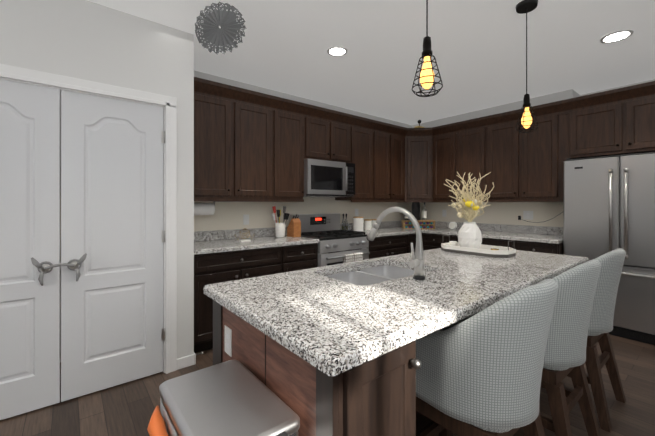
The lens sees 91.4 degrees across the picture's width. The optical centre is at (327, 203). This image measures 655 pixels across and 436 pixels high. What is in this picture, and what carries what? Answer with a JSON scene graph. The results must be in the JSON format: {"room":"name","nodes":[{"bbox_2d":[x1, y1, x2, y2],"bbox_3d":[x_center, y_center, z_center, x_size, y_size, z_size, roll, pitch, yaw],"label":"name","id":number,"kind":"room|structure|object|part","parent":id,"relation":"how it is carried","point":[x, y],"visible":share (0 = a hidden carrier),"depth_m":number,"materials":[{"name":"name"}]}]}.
{"room":"kitchen","nodes":[
{"label":"kitchen","id":0,"kind":"room"},
{"bbox_2d":[0,0,193,358],"bbox_3d":[-2.619,-0.035,1.415,3.865,2.670,0.110,0,0,-39],"label":"wall","id":1,"kind":"structure","parent":0,"point":[87,40],"depth_m":2.29,"materials":[{"name":"white paint"}]},
{"bbox_2d":[0,79,59,419],"bbox_3d":[-1.958,0.273,1.866,0.605,2.030,0.113,0,0,-39],"label":"pantry door","id":2,"kind":"structure","parent":1,"relation":"in","point":[29,230],"depth_m":1.99,"materials":[{"name":"white"}]},
{"bbox_2d":[0,64,176,373],"bbox_3d":[-1.755,0.237,2.101,1.394,2.127,0.134,0,0,-39],"label":"door frame","id":3,"kind":"structure","parent":1,"relation":"attached to","point":[168,104],"depth_m":2.45,"materials":[{"name":"white wood"}]},
{"bbox_2d":[61,90,164,401],"bbox_3d":[-1.478,0.273,2.255,0.618,2.030,0.113,0,0,-39],"label":"pantry door","id":4,"kind":"structure","parent":1,"relation":"in","point":[111,227],"depth_m":2.25,"materials":[{"name":"white"}]},
{"bbox_2d":[31,253,86,285],"bbox_3d":[-1.696,0.412,2.028,0.271,0.178,0.084,0,0,-39],"label":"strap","id":5,"kind":"object","parent":4,"relation":"attached to","point":[36,263],"visible":0.81,"depth_m":2.01,"materials":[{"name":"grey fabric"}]},
{"bbox_3d":[-1.254,0.245,2.449,0.026,1.600,0.016,0,0,-39],"label":"right pantry door hinges","id":6,"kind":"part","parent":4,"relation":"part of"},
{"bbox_2d":[177,353,195,369],"bbox_3d":[-2.606,1.258,1.411,3.878,0.085,0.113,0,0,-39],"label":"baseboard","id":7,"kind":"structure","parent":1,"relation":"attached to","point":[186,361],"depth_m":2.54,"materials":[{"name":"white wood"}]},
{"bbox_2d":[60,70,411,361],"bbox_3d":[-1.439,-0.035,3.306,8.320,2.670,0.120,0,0,-39],"label":"wall","id":8,"kind":"structure","parent":0,"point":[227,216],"depth_m":3.88,"materials":[{"name":"paint"}]},
{"bbox_2d":[194,89,273,200],"bbox_3d":[-1.063,-0.550,3.312,0.936,0.999,0.340,0,0,-39],"label":"upper cabinet","id":9,"kind":"object","parent":8,"relation":"attached to","point":[251,146],"depth_m":3.21,"materials":[{"name":"brown wood"}]},
{"bbox_2d":[194,201,214,215],"bbox_3d":[-1.273,0.033,3.158,0.320,0.164,0.124,0,0,-39],"label":"paper towel holder","id":10,"kind":"object","parent":9,"relation":"attached to","point":[204,208],"visible":0.6,"depth_m":3.15,"materials":[{"name":"white paper"}]},
{"bbox_2d":[243,215,248,224],"bbox_3d":[-0.923,0.180,3.639,0.070,0.114,0.011,0,0,-39],"label":"outlet","id":11,"kind":"object","parent":8,"relation":"attached to","point":[245,219],"visible":1,"depth_m":3.63,"materials":[{"name":"white plastic"}]},
{"bbox_2d":[274,105,305,200],"bbox_3d":[-0.540,-0.550,3.736,0.410,0.999,0.340,0,0,-39],"label":"upper cabinet","id":12,"kind":"object","parent":8,"relation":"attached to","point":[289,125],"depth_m":3.62,"materials":[{"name":"brown wood"}]},
{"bbox_2d":[194,221,401,240],"bbox_3d":[-0.020,0.336,4.364,3.880,0.099,0.020,0,0,-39],"label":"backsplash","id":13,"kind":"structure","parent":8,"relation":"attached to","point":[217,235],"depth_m":3.59,"materials":[{"name":"grey stone"}]},
{"bbox_2d":[306,113,353,162],"bbox_3d":[-0.084,-0.790,4.106,0.763,0.520,0.340,0,0,-39],"label":"upper cabinet","id":14,"kind":"object","parent":8,"relation":"attached to","point":[328,139],"depth_m":3.99,"materials":[{"name":"brown wood"}]},
{"bbox_2d":[304,158,354,196],"bbox_3d":[-0.045,-0.307,4.058,0.757,0.430,0.464,0,0,-39],"label":"over-the-range microwave","id":15,"kind":"object","parent":14,"relation":"attached to","point":[324,178],"visible":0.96,"depth_m":3.88,"materials":[{"name":"silver metal"}]},
{"bbox_2d":[335,125,373,200],"bbox_3d":[0.376,-0.550,4.480,0.423,0.999,0.340,0,0,-39],"label":"upper cabinet","id":16,"kind":"object","parent":8,"relation":"attached to","point":[363,135],"depth_m":4.37,"materials":[{"name":"brown wood"}]},
{"bbox_2d":[374,129,405,200],"bbox_3d":[0.824,-0.550,4.843,0.730,0.999,0.340,0,0,-39],"label":"upper cabinet","id":17,"kind":"object","parent":8,"relation":"attached to","point":[389,148],"depth_m":4.69,"materials":[{"name":"brown wood"}]},
{"bbox_2d":[0,334,654,435],"bbox_3d":[0.244,1.350,1.233,8.320,0.100,5.460,0,0,-39],"label":"floor","id":18,"kind":"structure","parent":0,"point":[126,409],"depth_m":2.04,"materials":[{"name":"brown wood"}]},
{"bbox_2d":[147,360,299,435],"bbox_3d":[-0.361,0.961,1.020,0.340,0.680,0.538,0,0,-39],"label":"trash can","id":19,"kind":"object","parent":18,"relation":"on","point":[232,398],"visible":1,"depth_m":0.99,"materials":[{"name":"silver metal"}]},
{"bbox_2d":[194,245,285,352],"bbox_3d":[-0.993,0.864,3.189,0.888,0.874,0.620,0,0,-39],"label":"base cabinet","id":20,"kind":"object","parent":18,"relation":"on","point":[209,268],"depth_m":2.83,"materials":[{"name":"brown wood"}]},
{"bbox_2d":[194,233,317,256],"bbox_3d":[-0.810,0.406,3.326,1.345,0.039,0.638,0,0,-39],"label":"countertop","id":21,"kind":"structure","parent":20,"relation":"on","point":[231,245],"depth_m":3.16,"materials":[{"name":"grey stone"}]},
{"bbox_2d":[236,228,253,241],"bbox_3d":[-0.840,0.315,3.251,0.213,0.140,0.093,0,0,-39],"label":"ornament","id":22,"kind":"object","parent":21,"relation":"on","point":[246,240],"visible":1,"depth_m":3.24,"materials":[{"name":"white ceramic"}]},
{"bbox_2d":[271,206,289,237],"bbox_3d":[-0.548,0.206,3.694,0.221,0.357,0.178,0,0,-39],"label":"utensil crock","id":23,"kind":"object","parent":21,"relation":"on","point":[279,230],"visible":1,"depth_m":3.65,"materials":[{"name":"white ceramic"}]},
{"bbox_2d":[287,214,300,236],"bbox_3d":[-0.395,0.253,3.757,0.100,0.265,0.145,0,0,-39],"label":"knife block","id":24,"kind":"object","parent":21,"relation":"on","point":[294,228],"visible":1,"depth_m":3.71,"materials":[{"name":"brown wood"}]},
{"bbox_2d":[286,241,318,271],"bbox_3d":[-0.471,0.863,3.613,0.457,0.874,0.620,0,0,-39],"label":"base cabinet","id":25,"kind":"object","parent":18,"relation":"on","point":[298,257],"depth_m":3.37,"materials":[{"name":"brown wood"}]},
{"bbox_2d":[290,213,369,266],"bbox_3d":[0.045,0.717,3.947,0.759,1.165,0.695,0,0,-39],"label":"range","id":26,"kind":"object","parent":18,"relation":"on","point":[336,245],"visible":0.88,"depth_m":3.82,"materials":[{"name":"silver metal"}]},
{"bbox_3d":[0.239,0.600,3.708,0.659,0.026,0.065,0,0,-39],"label":"handle","id":27,"kind":"part","parent":26,"relation":"part of","materials":[{"name":"silver metal"}]},
{"bbox_2d":[343,252,362,262],"bbox_3d":[0.299,0.725,3.731,0.280,0.290,0.040,0,0,-39],"label":"towel","id":28,"kind":"object","parent":26,"relation":"hanging from","point":[353,257],"depth_m":3.70,"materials":[{"name":"white fabric"}]},
{"bbox_2d":[369,233,409,258],"bbox_3d":[0.621,0.863,4.498,0.825,0.874,0.620,0,0,-39],"label":"base cabinet","id":29,"kind":"object","parent":18,"relation":"on","point":[380,246],"depth_m":4.27,"materials":[{"name":"brown wood"}]},
{"bbox_2d":[340,225,421,236],"bbox_3d":[0.994,0.406,4.789,1.770,0.039,0.638,0,0,-39],"label":"countertop","id":30,"kind":"structure","parent":29,"relation":"on","point":[398,230],"depth_m":4.45,"materials":[{"name":"grey stone"}]},
{"bbox_2d":[342,214,346,229],"bbox_3d":[0.222,0.262,4.467,0.046,0.245,0.046,0,0,36],"label":"oil bottle","id":31,"kind":"object","parent":30,"relation":"on","point":[345,224],"depth_m":4.46,"materials":[{"name":"clear glass"}]},
{"bbox_2d":[353,216,366,230],"bbox_3d":[0.438,0.283,4.533,0.149,0.203,0.149,0,0,42],"label":"canister","id":32,"kind":"object","parent":30,"relation":"on","point":[360,223],"depth_m":4.48,"materials":[{"name":"white ceramic"}]},
{"bbox_2d":[367,219,373,229],"bbox_3d":[0.591,0.305,4.669,0.111,0.158,0.111,0,0,42],"label":"canister","id":33,"kind":"object","parent":30,"relation":"on","point":[370,222],"depth_m":4.62,"materials":[{"name":"white ceramic"}]},
{"bbox_2d":[213,259,588,435],"bbox_3d":[0.655,0.863,1.926,2.362,0.874,0.992,0,0,-39],"label":"kitchen island","id":34,"kind":"object","parent":18,"relation":"on","point":[375,395],"depth_m":0.98,"materials":[{"name":"brown wood"}]},
{"bbox_2d":[225,325,231,356],"bbox_3d":[-0.437,0.600,1.402,0.005,0.116,0.072,0,0,-39],"label":"outlet","id":35,"kind":"object","parent":34,"relation":"attached to","point":[228,328],"depth_m":1.39,"materials":[{"name":"white plastic"}]},
{"bbox_3d":[-0.261,0.863,1.197,0.020,0.874,0.900,0,0,-39],"label":"panel","id":36,"kind":"part","parent":34,"relation":"part of","materials":[{"name":"brown wood"}]},
{"bbox_2d":[204,248,587,378],"bbox_3d":[0.647,0.406,1.921,2.425,0.040,0.960,0,0,-39],"label":"island countertop","id":37,"kind":"structure","parent":34,"relation":"on","point":[326,321],"depth_m":1.30,"materials":[{"name":"grey stone"}]},
{"bbox_2d":[332,263,411,282],"bbox_3d":[0.287,0.526,1.861,0.672,0.222,0.432,0,0,-39],"label":"sink","id":38,"kind":"object","parent":37,"relation":"in","point":[382,270],"depth_m":2.08,"materials":[{"name":"silver metal"}]},
{"bbox_2d":[366,207,427,278],"bbox_3d":[0.348,0.201,1.758,0.105,0.369,0.395,0,0,-39],"label":"faucet","id":39,"kind":"object","parent":37,"relation":"on","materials":[{"name":"silver metal"}]},
{"bbox_2d":[441,235,515,257],"bbox_3d":[1.175,0.326,2.529,0.280,0.118,0.530,0,0,-39],"label":"tray","id":40,"kind":"object","parent":37,"relation":"on","point":[501,252],"visible":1,"depth_m":2.42,"materials":[{"name":"grey ceramic"}]},
{"bbox_2d":[449,241,456,245],"bbox_3d":[1.037,0.341,2.636,0.059,0.062,0.059,0,0,39],"label":"candle","id":41,"kind":"object","parent":40,"relation":"on","point":[452,243],"depth_m":2.61,"materials":[{"name":"white wax"}]},
{"bbox_2d":[458,221,481,248],"bbox_3d":[1.136,0.258,2.546,0.182,0.229,0.180,0,0,-39],"label":"vase","id":42,"kind":"object","parent":40,"relation":"on","point":[469,235],"visible":0.77,"depth_m":2.49,"materials":[{"name":"white ceramic"}]},
{"bbox_2d":[444,172,493,221],"bbox_3d":[1.153,-0.041,2.554,0.336,0.430,0.396,0,0,-39],"label":"dried flowers","id":43,"kind":"object","parent":42,"relation":"in","point":[470,206],"visible":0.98,"depth_m":2.52,"materials":[{"name":"beige plant"}]},
{"bbox_2d":[410,233,415,252],"bbox_3d":[1.068,0.863,4.861,0.327,0.874,0.620,0,0,-39],"label":"base cabinet","id":44,"kind":"object","parent":18,"relation":"on","point":[412,235],"depth_m":4.60,"materials":[{"name":"brown wood"}]},
{"bbox_2d":[422,233,448,250],"bbox_3d":[1.766,0.863,4.750,0.620,0.874,0.465,0,0,-39],"label":"base cabinet","id":45,"kind":"object","parent":18,"relation":"on","point":[430,240],"depth_m":4.57,"materials":[{"name":"brown wood"}]},
{"bbox_2d":[450,237,509,246],"bbox_3d":[2.164,0.863,4.259,0.620,0.874,0.800,0,0,-39],"label":"base cabinet","id":46,"kind":"object","parent":18,"relation":"on","point":[485,240],"depth_m":3.95,"materials":[{"name":"brown wood"}]},
{"bbox_2d":[414,279,558,435],"bbox_3d":[0.618,0.790,1.343,0.511,1.020,0.572,0,0,-39],"label":"bar stool","id":47,"kind":"object","parent":18,"relation":"on","point":[479,373],"visible":0.81,"depth_m":1.12,"materials":[{"name":"fabric"}]},
{"bbox_2d":[510,241,562,254],"bbox_3d":[2.558,0.863,3.774,0.620,0.874,0.450,0,0,-39],"label":"base cabinet","id":48,"kind":"object","parent":18,"relation":"on","point":[534,246],"depth_m":3.56,"materials":[{"name":"brown wood"}]},
{"bbox_2d":[422,229,562,244],"bbox_3d":[2.164,0.406,4.245,0.638,0.039,1.679,0,0,-39],"label":"countertop","id":49,"kind":"structure","parent":48,"relation":"on","point":[546,238],"depth_m":3.89,"materials":[{"name":"grey stone"}]},
{"bbox_2d":[402,220,434,228],"bbox_3d":[1.422,0.322,5.035,0.470,0.125,0.270,0,0,6],"label":"pod drawer","id":50,"kind":"object","parent":49,"relation":"on","point":[423,224],"visible":0.79,"depth_m":4.93,"materials":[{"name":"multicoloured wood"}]},
{"bbox_2d":[412,202,419,219],"bbox_3d":[1.391,0.106,5.032,0.140,0.305,0.140,0,0,-39],"label":"coffee machine","id":51,"kind":"object","parent":50,"relation":"on","point":[416,209],"visible":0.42,"depth_m":4.98,"materials":[{"name":"black plastic"}]},
{"bbox_2d":[422,202,426,219],"bbox_3d":[1.519,0.116,5.004,0.067,0.285,0.065,0,0,-39],"label":"syrup bottle","id":52,"kind":"object","parent":50,"relation":"on","point":[424,213],"visible":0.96,"depth_m":4.98,"materials":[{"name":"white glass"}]},
{"bbox_2d":[449,222,456,229],"bbox_3d":[1.862,0.326,4.748,0.046,0.116,0.110,0,0,-39],"label":"speaker","id":53,"kind":"object","parent":49,"relation":"on","point":[452,225],"visible":1,"depth_m":4.73},
{"bbox_2d":[540,260,600,435],"bbox_3d":[1.130,0.790,1.759,0.511,1.020,0.572,0,0,-39],"label":"bar stool","id":54,"kind":"object","parent":18,"relation":"on","point":[565,353],"visible":0.4,"depth_m":1.53,"materials":[{"name":"fabric"}]},
{"bbox_2d":[567,248,625,432],"bbox_3d":[1.627,0.790,2.162,0.511,1.020,0.572,0,0,-39],"label":"bar stool","id":55,"kind":"object","parent":18,"relation":"on","point":[602,314],"visible":0.31,"depth_m":1.92,"materials":[{"name":"fabric"}]},
{"bbox_2d":[563,152,654,344],"bbox_3d":[3.124,0.403,3.340,0.891,1.794,0.908,0,0,-39],"label":"refrigerator","id":56,"kind":"object","parent":18,"relation":"on","point":[608,203],"visible":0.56,"depth_m":3.09,"materials":[{"name":"grey metal"}]},
{"bbox_2d":[87,0,654,124],"bbox_3d":[0.244,-1.420,1.232,8.320,0.100,5.460,0,0,-39],"label":"ceiling","id":57,"kind":"structure","parent":0,"point":[478,48],"depth_m":2.84,"materials":[{"name":"white paint"}]},
{"bbox_2d":[195,2,245,54],"bbox_3d":[-0.711,-1.182,2.119,0.344,0.375,0.032,0,0,1],"label":"fan","id":58,"kind":"object","parent":57,"relation":"hanging from","point":[220,27],"visible":1,"depth_m":2.12,"materials":[{"name":"grey metal"}]},
{"bbox_2d":[327,46,346,55],"bbox_3d":[0.087,-1.365,2.870,0.183,0.008,0.183,0,0,-39],"label":"recessed light","id":59,"kind":"object","parent":57,"relation":"in","point":[337,51],"visible":0.98,"depth_m":2.87,"materials":[{"name":"white plastic"}]},
{"bbox_2d":[412,0,442,96],"bbox_3d":[0.450,-0.928,1.445,0.137,0.882,0.137,0,0,-39],"label":"pendant light","id":60,"kind":"object","parent":57,"relation":"hanging from","point":[426,76],"visible":1,"depth_m":1.43,"materials":[{"name":"black metal"}]},
{"bbox_2d":[515,0,537,132],"bbox_3d":[1.368,-0.928,2.196,0.137,0.882,0.137,0,0,-39],"label":"pendant light","id":61,"kind":"object","parent":57,"relation":"hanging from","point":[524,6],"visible":1,"depth_m":2.18,"materials":[{"name":"black metal"}]},
{"bbox_2d":[600,30,633,42],"bbox_3d":[2.364,-1.365,2.618,0.207,0.008,0.207,0,0,-39],"label":"recessed light","id":62,"kind":"object","parent":57,"relation":"in","point":[616,36],"visible":1,"depth_m":2.61,"materials":[{"name":"white plastic"}]},
{"bbox_2d":[406,128,433,132],"bbox_3d":[1.410,-0.618,4.924,0.262,1.076,0.262,0,0,-39],"label":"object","id":63,"kind":"structure","parent":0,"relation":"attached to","point":[412,130],"depth_m":4.87,"materials":[{"name":"brown wood"}]},
{"bbox_2d":[414,120,423,127],"bbox_3d":[1.407,-1.221,4.893,0.140,0.130,0.080,0,0,-39],"label":"security camera","id":64,"kind":"object","parent":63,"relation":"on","point":[419,122],"visible":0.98,"depth_m":4.87,"materials":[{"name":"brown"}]},
{"bbox_2d":[412,79,654,226],"bbox_3d":[3.337,-0.035,3.665,0.450,2.670,5.340,0,0,-39],"label":"wall","id":65,"kind":"structure","parent":0,"point":[507,213],"depth_m":4.38,"materials":[{"name":"paint"}]},
{"bbox_2d":[406,133,433,200],"bbox_3d":[1.435,-0.550,5.159,0.618,0.999,0.618,0,0,-39],"label":"upper cabinet","id":66,"kind":"object","parent":65,"relation":"attached to","point":[419,146],"depth_m":4.92,"materials":[{"name":"brown wood"}]},
{"bbox_3d":[0.984,-0.588,2.888,3.580,1.133,2.978,0,0,-39],"label":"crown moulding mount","id":67,"kind":"part","parent":66,"relation":"part of","materials":[{"name":"brown wood"}]},
{"bbox_2d":[434,125,485,200],"bbox_3d":[1.993,-0.550,4.691,0.340,0.999,0.813,0,0,-39],"label":"upper cabinet","id":68,"kind":"object","parent":65,"relation":"attached to","point":[461,151],"depth_m":4.59,"materials":[{"name":"brown wood"}]},
{"bbox_2d":[435,221,562,236],"bbox_3d":[2.209,0.336,4.680,0.020,0.099,2.297,0,0,-39],"label":"backsplash","id":69,"kind":"structure","parent":65,"relation":"attached to","point":[558,231],"depth_m":4.29,"materials":[{"name":"grey stone"}]},
{"bbox_2d":[486,109,565,200],"bbox_3d":[2.532,-0.550,4.027,0.340,0.999,0.897,0,0,-39],"label":"upper cabinet","id":70,"kind":"object","parent":65,"relation":"attached to","point":[522,166],"depth_m":3.89,"materials":[{"name":"brown wood"}]},
{"bbox_2d":[523,211,532,219],"bbox_3d":[2.624,0.150,4.181,0.006,0.114,0.116,0,0,-39],"label":"electrical outlet","id":71,"kind":"object","parent":65,"relation":"attached to","point":[527,215],"visible":1,"depth_m":4.18,"materials":[{"name":"white plastic"}]},
{"bbox_2d":[518,212,562,222],"bbox_3d":[2.724,0.136,4.045,0.020,0.216,0.567,0,0,-39],"label":"charger","id":72,"kind":"object","parent":71,"relation":"attached to","point":[519,217],"visible":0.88,"depth_m":4.16,"materials":[{"name":"black plastic"}]},
{"bbox_2d":[566,93,654,158],"bbox_3d":[3.236,-0.780,3.422,0.670,0.540,0.930,0,0,-39],"label":"upper cabinet","id":73,"kind":"object","parent":65,"relation":"attached to","point":[623,125],"depth_m":3.28,"materials":[{"name":"brown wood"}]}
]}

